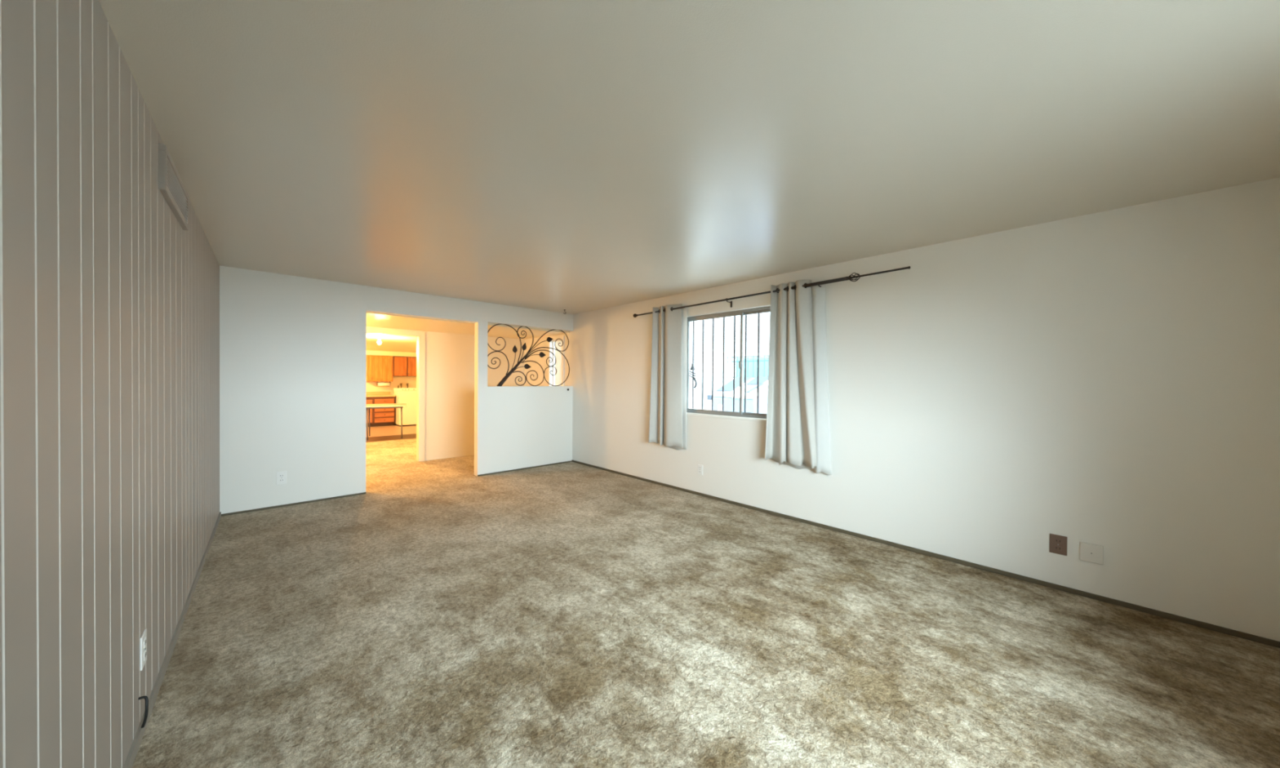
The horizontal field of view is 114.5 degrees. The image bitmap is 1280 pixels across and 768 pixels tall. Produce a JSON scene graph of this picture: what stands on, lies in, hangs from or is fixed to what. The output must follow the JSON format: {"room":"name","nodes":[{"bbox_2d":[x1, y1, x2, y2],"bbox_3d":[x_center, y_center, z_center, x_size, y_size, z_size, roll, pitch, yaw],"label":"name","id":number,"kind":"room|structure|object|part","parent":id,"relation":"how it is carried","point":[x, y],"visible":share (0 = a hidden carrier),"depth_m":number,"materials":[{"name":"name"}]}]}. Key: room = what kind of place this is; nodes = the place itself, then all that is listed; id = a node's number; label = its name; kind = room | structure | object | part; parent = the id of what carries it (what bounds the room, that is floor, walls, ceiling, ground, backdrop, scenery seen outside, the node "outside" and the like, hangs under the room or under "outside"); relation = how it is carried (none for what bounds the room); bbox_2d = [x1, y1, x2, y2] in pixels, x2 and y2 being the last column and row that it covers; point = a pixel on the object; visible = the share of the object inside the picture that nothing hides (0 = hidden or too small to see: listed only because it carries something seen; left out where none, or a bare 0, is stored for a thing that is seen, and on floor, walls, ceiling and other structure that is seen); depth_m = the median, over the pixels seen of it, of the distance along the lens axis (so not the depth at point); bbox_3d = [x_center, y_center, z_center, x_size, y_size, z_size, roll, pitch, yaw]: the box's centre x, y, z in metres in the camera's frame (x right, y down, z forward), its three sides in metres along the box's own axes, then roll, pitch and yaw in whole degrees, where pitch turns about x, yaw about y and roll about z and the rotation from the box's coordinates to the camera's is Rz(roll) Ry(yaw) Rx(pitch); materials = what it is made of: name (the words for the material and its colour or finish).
{"room":"empty living room","nodes":[
{"label":"empty living room","id":0,"kind":"room"},
{"bbox_2d":[0,0,219,767],"bbox_3d":[-1.903,0.111,1.460,0.144,2.440,6.740,0,1,-42],"label":"wall","id":1,"kind":"structure","parent":0,"point":[109,308],"depth_m":1.14,"materials":[{"name":"paint"}]},
{"bbox_2d":[139,628,146,671],"bbox_3d":[-1.917,1.025,1.590,0.009,0.125,0.080,0,1,-42],"label":"wall outlet","id":2,"kind":"object","parent":1,"relation":"attached to","point":[143,640],"visible":1,"depth_m":1.57,"materials":[{"name":"white plastic"}]},
{"bbox_2d":[143,637,146,648],"bbox_3d":[-1.916,1.001,1.591,0.003,0.028,0.032,0,1,-42],"label":"socket","id":3,"kind":"object","parent":2,"relation":"attached to","point":[144,638],"depth_m":1.59,"materials":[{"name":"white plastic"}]},
{"bbox_2d":[137,695,148,728],"bbox_3d":[-1.867,1.231,1.544,0.034,0.110,0.024,0,1,-32],"label":"cable","id":4,"kind":"object","parent":1,"relation":"attached to","point":[146,699],"visible":1,"depth_m":1.54,"materials":[{"name":"black rubber"}]},
{"bbox_2d":[123,511,221,767],"bbox_3d":[-1.881,1.308,1.549,0.012,0.045,6.607,0,1,-42],"label":"baseboard","id":5,"kind":"structure","parent":1,"relation":"attached to","point":[133,751],"depth_m":1.90,"materials":[{"name":"paint"}]},
{"bbox_2d":[158,142,188,231],"bbox_3d":[-2.349,-0.968,2.077,0.026,0.200,0.690,0,1,-42],"label":"air vent","id":6,"kind":"object","parent":1,"relation":"in","point":[171,185],"visible":1,"depth_m":1.98,"materials":[{"name":"metal"}]},
{"bbox_2d":[365,376,416,395],"bbox_3d":[-8.481,0.089,11.425,4.397,2.200,0.150,0,1,-43],"label":"wall","id":7,"kind":"structure","parent":0,"point":[371,386],"depth_m":12.34,"materials":[{"name":"paint"}]},
{"bbox_2d":[365,391,390,395],"bbox_3d":[-8.129,0.270,11.641,1.845,0.090,0.025,0,1,-43],"label":"backsplash","id":8,"kind":"structure","parent":7,"relation":"attached to","point":[366,393],"depth_m":12.04,"materials":[{"name":"laminate"}]},
{"bbox_2d":[365,355,392,381],"bbox_3d":[-7.564,-0.449,11.928,0.640,0.750,0.358,0,1,-43],"label":"upper cabinet","id":9,"kind":"object","parent":7,"relation":"attached to","point":[379,368],"visible":0.99,"depth_m":11.81,"materials":[{"name":"brown wood"}]},
{"bbox_2d":[376,381,390,386],"bbox_3d":[-7.484,-0.007,12.003,0.342,0.133,0.108,0,1,-43],"label":"paper towel holder","id":10,"kind":"object","parent":9,"relation":"attached to","point":[377,384],"visible":1,"depth_m":11.96,"materials":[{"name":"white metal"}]},
{"bbox_2d":[366,350,416,356],"bbox_3d":[-7.383,-0.886,12.105,1.827,0.125,0.350,0,1,-43],"label":"trim","id":11,"kind":"structure","parent":7,"relation":"attached to","point":[368,352],"depth_m":11.98,"materials":[{"name":"paint"}]},
{"bbox_2d":[392,355,416,376],"bbox_3d":[-7.050,-0.526,12.414,0.765,0.595,0.358,0,1,-43],"label":"upper cabinet","id":12,"kind":"object","parent":7,"relation":"attached to","point":[402,366],"visible":0.8,"depth_m":12.25,"materials":[{"name":"brown wood"}]},
{"bbox_3d":[-7.090,-0.520,12.181,0.327,0.555,0.020,0,1,-43],"label":"door","id":13,"kind":"part","parent":12,"relation":"part of","materials":[{"name":"red wood"}]},
{"bbox_3d":[-6.828,-0.520,12.430,0.330,0.555,0.020,0,1,-43],"label":"door","id":14,"kind":"part","parent":12,"relation":"part of","materials":[{"name":"red wood"}]},
{"bbox_2d":[365,423,416,437],"bbox_3d":[-7.497,1.246,10.386,4.397,0.080,3.040,0,1,-43],"label":"floor","id":15,"kind":"structure","parent":0,"point":[378,431],"depth_m":10.71,"materials":[{"name":"plastic"}]},
{"bbox_2d":[365,396,395,426],"bbox_3d":[-7.903,0.776,11.414,1.820,0.834,0.638,0,1,-43],"label":"base cabinet","id":16,"kind":"object","parent":15,"relation":"on","point":[378,416],"visible":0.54,"depth_m":11.61,"materials":[{"name":"brown wood"}]},
{"bbox_3d":[-7.657,0.494,11.255,0.560,0.115,0.020,0,1,-43],"label":"drawer","id":17,"kind":"part","parent":16,"relation":"part of","materials":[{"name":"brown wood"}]},
{"bbox_3d":[-7.659,0.827,11.258,0.560,0.500,0.020,0,1,-43],"label":"door","id":18,"kind":"part","parent":16,"relation":"part of","materials":[{"name":"brown wood"}]},
{"bbox_2d":[365,391,395,397],"bbox_3d":[-7.914,0.293,11.414,1.845,0.130,0.650,0,1,-43],"label":"countertop","id":19,"kind":"structure","parent":16,"relation":"on","point":[368,394],"depth_m":11.92,"materials":[{"name":"laminate"}]},
{"bbox_3d":[-7.237,0.489,11.652,0.475,0.135,0.020,0,1,-43],"label":"drawer","id":20,"kind":"part","parent":16,"relation":"part of","materials":[{"name":"brown wood"}]},
{"bbox_3d":[-7.239,0.720,11.654,0.475,0.117,0.020,0,1,-43],"label":"drawer","id":21,"kind":"part","parent":16,"relation":"part of","materials":[{"name":"brown wood"}]},
{"bbox_3d":[-7.240,0.870,11.656,0.475,0.117,0.020,0,1,-43],"label":"drawer","id":22,"kind":"part","parent":16,"relation":"part of","materials":[{"name":"brown wood"}]},
{"bbox_3d":[-7.242,1.022,11.657,0.475,0.120,0.020,0,1,-43],"label":"drawer","id":23,"kind":"part","parent":16,"relation":"part of","materials":[{"name":"brown wood"}]},
{"bbox_2d":[365,403,406,439],"bbox_3d":[-5.958,0.852,9.440,1.045,0.750,0.900,0,1,-30],"label":"folding table","id":24,"kind":"object","parent":15,"relation":"on","point":[368,406],"visible":0.8,"depth_m":9.29,"materials":[{"name":"laminate"}]},
{"bbox_3d":[-5.983,0.880,9.018,0.039,0.700,0.031,0,1,-30],"label":"leg","id":25,"kind":"part","parent":24,"relation":"part of","materials":[{"name":"grey metal"}]},
{"bbox_3d":[-6.334,0.872,9.624,0.039,0.700,0.031,0,1,-30],"label":"leg","id":26,"kind":"part","parent":24,"relation":"part of","materials":[{"name":"metal"}]},
{"bbox_3d":[-5.417,0.882,9.346,0.039,0.700,0.031,0,1,-30],"label":"leg","id":27,"kind":"part","parent":24,"relation":"part of","materials":[{"name":"metal"}]},
{"bbox_2d":[393,387,416,426],"bbox_3d":[-6.773,0.659,12.074,0.670,1.075,0.670,0,1,-43],"label":"washing machine","id":28,"kind":"object","parent":15,"relation":"on","point":[402,395],"visible":0.66,"depth_m":11.78,"materials":[{"name":"metal"}]},
{"bbox_3d":[-6.948,0.163,12.260,0.670,0.090,0.148,0,1,-43],"label":"control panel","id":29,"kind":"part","parent":28,"relation":"part of","materials":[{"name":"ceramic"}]},
{"bbox_2d":[366,326,422,333],"bbox_3d":[-4.530,-0.828,5.924,2.530,0.085,0.109,0,1,-43],"label":"wall header","id":30,"kind":"structure","parent":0,"point":[370,327],"depth_m":6.47,"materials":[{"name":"paint"}]},
{"bbox_2d":[219,265,573,514],"bbox_3d":[-2.691,0.069,5.406,4.227,2.440,0.120,0,1,-43],"label":"wall","id":31,"kind":"structure","parent":0,"point":[293,348],"depth_m":4.52,"materials":[{"name":"paint"}]},
{"bbox_2d":[276,471,286,484],"bbox_3d":[-3.762,0.986,4.318,0.082,0.135,0.009,0,1,-43],"label":"wall outlet","id":32,"kind":"object","parent":31,"relation":"attached to","point":[281,476],"visible":1,"depth_m":4.32,"materials":[{"name":"white plastic"}]},
{"bbox_2d":[221,460,572,515],"bbox_3d":[-2.611,1.280,5.412,4.080,0.020,0.010,0,1,-43],"label":"baseboard","id":33,"kind":"structure","parent":31,"relation":"attached to","point":[362,493],"depth_m":4.56,"materials":[{"name":"paint"}]},
{"bbox_2d":[487,324,569,386],"bbox_3d":[-1.686,-0.415,6.351,1.421,0.951,0.062,0,1,-43],"label":"scroll panel","id":34,"kind":"object","parent":31,"relation":"attached to","point":[541,354],"visible":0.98,"depth_m":6.29,"materials":[{"name":"black metal"}]},
{"bbox_2d":[366,311,568,352],"bbox_3d":[-5.646,-1.102,8.431,4.637,0.400,8.366,0,1,-43],"label":"ceiling","id":35,"kind":"structure","parent":0,"point":[389,343],"depth_m":6.58,"materials":[{"name":"paint"}]},
{"bbox_2d":[375,336,382,344],"bbox_3d":[-4.905,-0.816,7.738,0.128,0.148,0.128,0,1,-43],"label":"ceiling lamp","id":36,"kind":"object","parent":35,"relation":"attached to","point":[379,342],"visible":1,"depth_m":7.71,"materials":[{"name":"glass"}]},
{"bbox_2d":[422,331,524,461],"bbox_3d":[-2.954,0.199,7.433,1.832,2.140,0.109,0,1,-43],"label":"wall partition","id":37,"kind":"structure","parent":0,"point":[449,423],"depth_m":7.12,"materials":[{"name":"paint"}]},
{"bbox_2d":[366,328,425,336],"bbox_3d":[-4.443,-0.808,5.919,2.488,0.067,0.020,0,1,-43],"label":"trim","id":38,"kind":"structure","parent":37,"relation":"attached to","point":[368,330],"depth_m":6.46,"materials":[{"name":"paint"}]},
{"bbox_2d":[416,336,425,462],"bbox_3d":[-3.623,0.242,6.795,0.093,2.055,0.138,0,1,-43],"label":"trim","id":39,"kind":"structure","parent":37,"relation":"attached to","point":[420,340],"depth_m":6.75,"materials":[{"name":"paint"}]},
{"bbox_2d":[97,0,1279,314],"bbox_3d":[-0.413,-1.160,2.905,4.637,0.100,6.854,0,1,-43],"label":"ceiling","id":40,"kind":"structure","parent":0,"point":[575,157],"depth_m":1.73,"materials":[{"name":"paint"}]},
{"bbox_2d":[132,438,1279,767],"bbox_3d":[-2.039,1.343,4.537,4.517,0.080,11.200,0,1,-43],"label":"floor","id":41,"kind":"structure","parent":0,"point":[441,614],"depth_m":2.06,"materials":[{"name":"carpet"}]},
{"bbox_2d":[365,433,416,442],"bbox_3d":[-6.149,1.270,8.963,4.397,0.080,0.880,0,1,-43],"label":"trim","id":42,"kind":"structure","parent":41,"relation":"on","point":[380,438],"depth_m":9.38,"materials":[{"name":"brown wood"}]},
{"bbox_2d":[524,177,1279,641],"bbox_3d":[-1.673,0.059,7.507,0.140,2.440,15.200,0,1,-43],"label":"wall","id":43,"kind":"structure","parent":0,"point":[1110,380],"depth_m":2.76,"materials":[{"name":"paint"}]},
{"bbox_2d":[547,335,564,386],"bbox_3d":[-1.440,-0.194,7.201,0.102,1.275,0.510,0,1,-43],"label":"window","id":44,"kind":"structure","parent":43,"relation":"in","point":[558,379],"depth_m":7.21,"materials":[{"name":"glass"}]},
{"bbox_3d":[-1.414,-0.197,7.225,0.030,1.158,0.398,0,1,-43],"label":"sash","id":45,"kind":"part","parent":44,"relation":"part of","materials":[{"name":"white paint"}]},
{"bbox_2d":[554,339,561,386],"bbox_3d":[-1.405,-0.205,7.176,0.002,1.138,0.304,0,1,-43],"label":"blind","id":46,"kind":"object","parent":44,"relation":"attached to","point":[557,380],"depth_m":7.19,"materials":[{"name":"white fabric"}]},
{"bbox_2d":[692,370,693,408],"bbox_3d":[0.671,0.072,5.152,0.020,0.470,0.019,0,1,-43],"label":"bar","id":47,"kind":"object","parent":43,"relation":"in","point":[692,371],"depth_m":5.15,"materials":[{"name":"black metal"}]},
{"bbox_2d":[689,361,697,388],"bbox_3d":[0.656,-0.113,5.132,0.072,0.336,0.144,0,1,-43],"label":"hanging ornament","id":48,"kind":"object","parent":47,"relation":"hanging from","point":[692,368],"visible":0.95,"depth_m":5.11,"materials":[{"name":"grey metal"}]},
{"bbox_2d":[692,321,694,363],"bbox_3d":[0.676,-0.520,5.147,0.020,0.510,0.028,0,1,-43],"label":"bar","id":49,"kind":"object","parent":43,"relation":"in","point":[693,344],"depth_m":5.14,"materials":[{"name":"black metal"}]},
{"bbox_2d":[697,464,702,475],"bbox_3d":[0.714,1.017,4.878,0.009,0.118,0.072,0,1,-43],"label":"wall outlet","id":50,"kind":"object","parent":43,"relation":"attached to","point":[700,466],"visible":1,"depth_m":4.87,"materials":[{"name":"white plastic"}]},
{"bbox_2d":[702,320,704,409],"bbox_3d":[0.778,-0.235,5.040,0.020,1.088,0.027,0,1,-43],"label":"bar","id":51,"kind":"object","parent":43,"relation":"in","point":[703,324],"depth_m":5.04,"materials":[{"name":"black metal"}]},
{"bbox_2d":[711,319,714,409],"bbox_3d":[0.880,-0.234,4.931,0.020,1.075,0.027,0,1,-43],"label":"bar","id":52,"kind":"object","parent":43,"relation":"in","point":[713,341],"depth_m":4.93,"materials":[{"name":"black metal"}]},
{"bbox_2d":[722,317,724,410],"bbox_3d":[0.985,-0.234,4.820,0.020,1.080,0.026,0,1,-43],"label":"bar","id":53,"kind":"object","parent":43,"relation":"in","point":[723,343],"depth_m":4.82,"materials":[{"name":"black metal"}]},
{"bbox_2d":[686,306,770,422],"bbox_3d":[1.104,-0.215,4.544,0.122,1.205,1.585,0,1,-43],"label":"window","id":54,"kind":"structure","parent":43,"relation":"in","point":[762,417],"depth_m":4.60,"materials":[{"name":"metal"}]},
{"bbox_3d":[0.862,-0.230,4.833,0.025,1.143,0.792,0,1,-43],"label":"sash","id":55,"kind":"part","parent":54,"relation":"part of","materials":[{"name":"glass"}]},
{"bbox_3d":[1.079,0.375,4.530,0.067,0.026,1.583,0,1,-43],"label":"sill","id":56,"kind":"part","parent":54,"relation":"part of","materials":[{"name":"white paint"}]},
{"bbox_3d":[1.396,-0.221,4.305,0.022,1.143,0.797,0,1,-43],"label":"sash","id":57,"kind":"part","parent":54,"relation":"part of","materials":[{"name":"glass"}]},
{"bbox_2d":[733,315,735,411],"bbox_3d":[1.087,-0.233,4.713,0.020,1.084,0.026,0,1,-43],"label":"bar","id":58,"kind":"object","parent":43,"relation":"in","point":[734,356],"depth_m":4.71,"materials":[{"name":"black metal"}]},
{"bbox_2d":[744,315,746,412],"bbox_3d":[1.188,-0.228,4.606,0.020,1.078,0.025,0,1,-43],"label":"bar","id":59,"kind":"object","parent":43,"relation":"in","point":[745,340],"depth_m":4.60,"materials":[{"name":"metal"}]},
{"bbox_2d":[756,313,759,413],"bbox_3d":[1.298,-0.227,4.490,0.020,1.078,0.025,0,1,-43],"label":"bar","id":60,"kind":"object","parent":43,"relation":"in","point":[758,314],"depth_m":4.49,"materials":[{"name":"black metal"}]},
{"bbox_2d":[633,266,910,317],"bbox_3d":[1.044,-0.912,4.442,0.128,0.127,3.233,0,1,-43],"label":"curtain rod","id":61,"kind":"object","parent":43,"relation":"attached to","point":[850,277],"visible":1,"depth_m":3.81,"materials":[{"name":"brown metal"}]},
{"bbox_2d":[648,303,687,449],"bbox_3d":[0.344,-0.084,5.159,0.550,1.800,0.104,1,1,44],"label":"curtain","id":62,"kind":"object","parent":61,"relation":"hanging from","point":[668,400],"visible":1,"depth_m":5.10,"materials":[{"name":"grey fabric"}]},
{"bbox_2d":[764,279,831,475],"bbox_3d":[1.512,-0.077,3.927,0.144,1.810,0.601,0,1,-43],"label":"curtain","id":63,"kind":"object","parent":61,"relation":"hanging from","point":[797,434],"visible":0.99,"depth_m":3.92,"materials":[{"name":"grey fabric"}]},
{"bbox_2d":[571,459,1279,648],"bbox_3d":[1.145,1.313,4.421,0.012,0.032,6.614,0,1,-43],"label":"baseboard","id":64,"kind":"structure","parent":43,"relation":"attached to","point":[1180,619],"depth_m":2.88,"materials":[{"name":"paint"}]},
{"bbox_2d":[1048,533,1066,555],"bbox_3d":[2.762,1.060,2.716,0.009,0.125,0.082,0,1,-43],"label":"wall outlet","id":65,"kind":"object","parent":43,"relation":"attached to","point":[1058,544],"visible":1,"depth_m":2.71,"materials":[{"name":"brown plastic"}]},
{"bbox_2d":[1054,538,1062,543],"bbox_3d":[2.761,1.036,2.714,0.003,0.028,0.032,0,1,-43],"label":"socket","id":66,"kind":"object","parent":65,"relation":"attached to","point":[1056,540],"depth_m":2.71,"materials":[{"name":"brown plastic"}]},
{"bbox_2d":[1054,545,1062,551],"bbox_3d":[2.760,1.085,2.715,0.003,0.028,0.032,0,1,-43],"label":"socket","id":67,"kind":"object","parent":65,"relation":"attached to","point":[1057,548],"depth_m":2.71,"materials":[{"name":"brown plastic"}]},
{"bbox_2d":[1080,542,1103,564],"bbox_3d":[2.862,1.071,2.607,0.014,0.115,0.100,0,1,-43],"label":"blank wall plate","id":68,"kind":"object","parent":43,"relation":"attached to","point":[1091,553],"visible":1,"depth_m":2.60,"materials":[{"name":"plastic"}]},
{"label":"outside","id":69,"kind":"structure","parent":0,"visible":0},
{"bbox_3d":[0.180,1.497,7.082,70.000,0.200,70.000,0,1,-43],"label":"ground","id":70,"kind":"structure","parent":69,"visible":0},
{"bbox_2d":[688,372,732,409],"bbox_3d":[-0.064,0.380,19.918,0.300,1.800,15.000,0,1,-43],"label":"wall","id":71,"kind":"structure","parent":70,"relation":"on","point":[717,376],"depth_m":16.80,"materials":[{"name":"paint"}]},
{"bbox_2d":[706,376,768,413],"bbox_3d":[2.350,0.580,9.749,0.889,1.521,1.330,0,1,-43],"label":"car","id":72,"kind":"object","parent":70,"relation":"on","point":[751,384],"visible":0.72,"depth_m":9.47,"materials":[{"name":"blue paint"}]},
{"bbox_3d":[2.222,0.071,9.909,0.853,0.453,0.530,0,1,-43],"label":"lid","id":73,"kind":"part","parent":72,"relation":"part of","materials":[{"name":"white plastic"}]},
{"bbox_3d":[2.611,0.087,9.472,0.889,0.471,0.580,0,1,-43],"label":"lid","id":74,"kind":"part","parent":72,"relation":"part of","materials":[{"name":"white metal"}]},
{"bbox_2d":[724,351,768,377],"bbox_3d":[3.907,0.214,11.872,0.030,2.340,3.460,0,1,-43],"label":"iron fence","id":75,"kind":"object","parent":70,"relation":"on","point":[753,356],"visible":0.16,"depth_m":12.52,"materials":[{"name":"metal"}]},
{"bbox_3d":[3.914,-0.681,11.864,0.030,0.030,3.460,0,1,-43],"label":"rail","id":76,"kind":"part","parent":75,"relation":"part of","materials":[{"name":"metal"}]},
{"bbox_3d":[3.915,-0.816,11.863,0.030,0.030,3.460,0,1,-43],"label":"rail","id":77,"kind":"part","parent":75,"relation":"part of","materials":[{"name":"metal"}]},
{"bbox_2d":[735,356,768,378],"bbox_3d":[4.731,0.278,12.165,0.200,2.220,4.350,0,1,-43],"label":"wall","id":78,"kind":"structure","parent":70,"relation":"on","point":[750,363],"depth_m":13.14,"materials":[{"name":"paint"}]}
]}

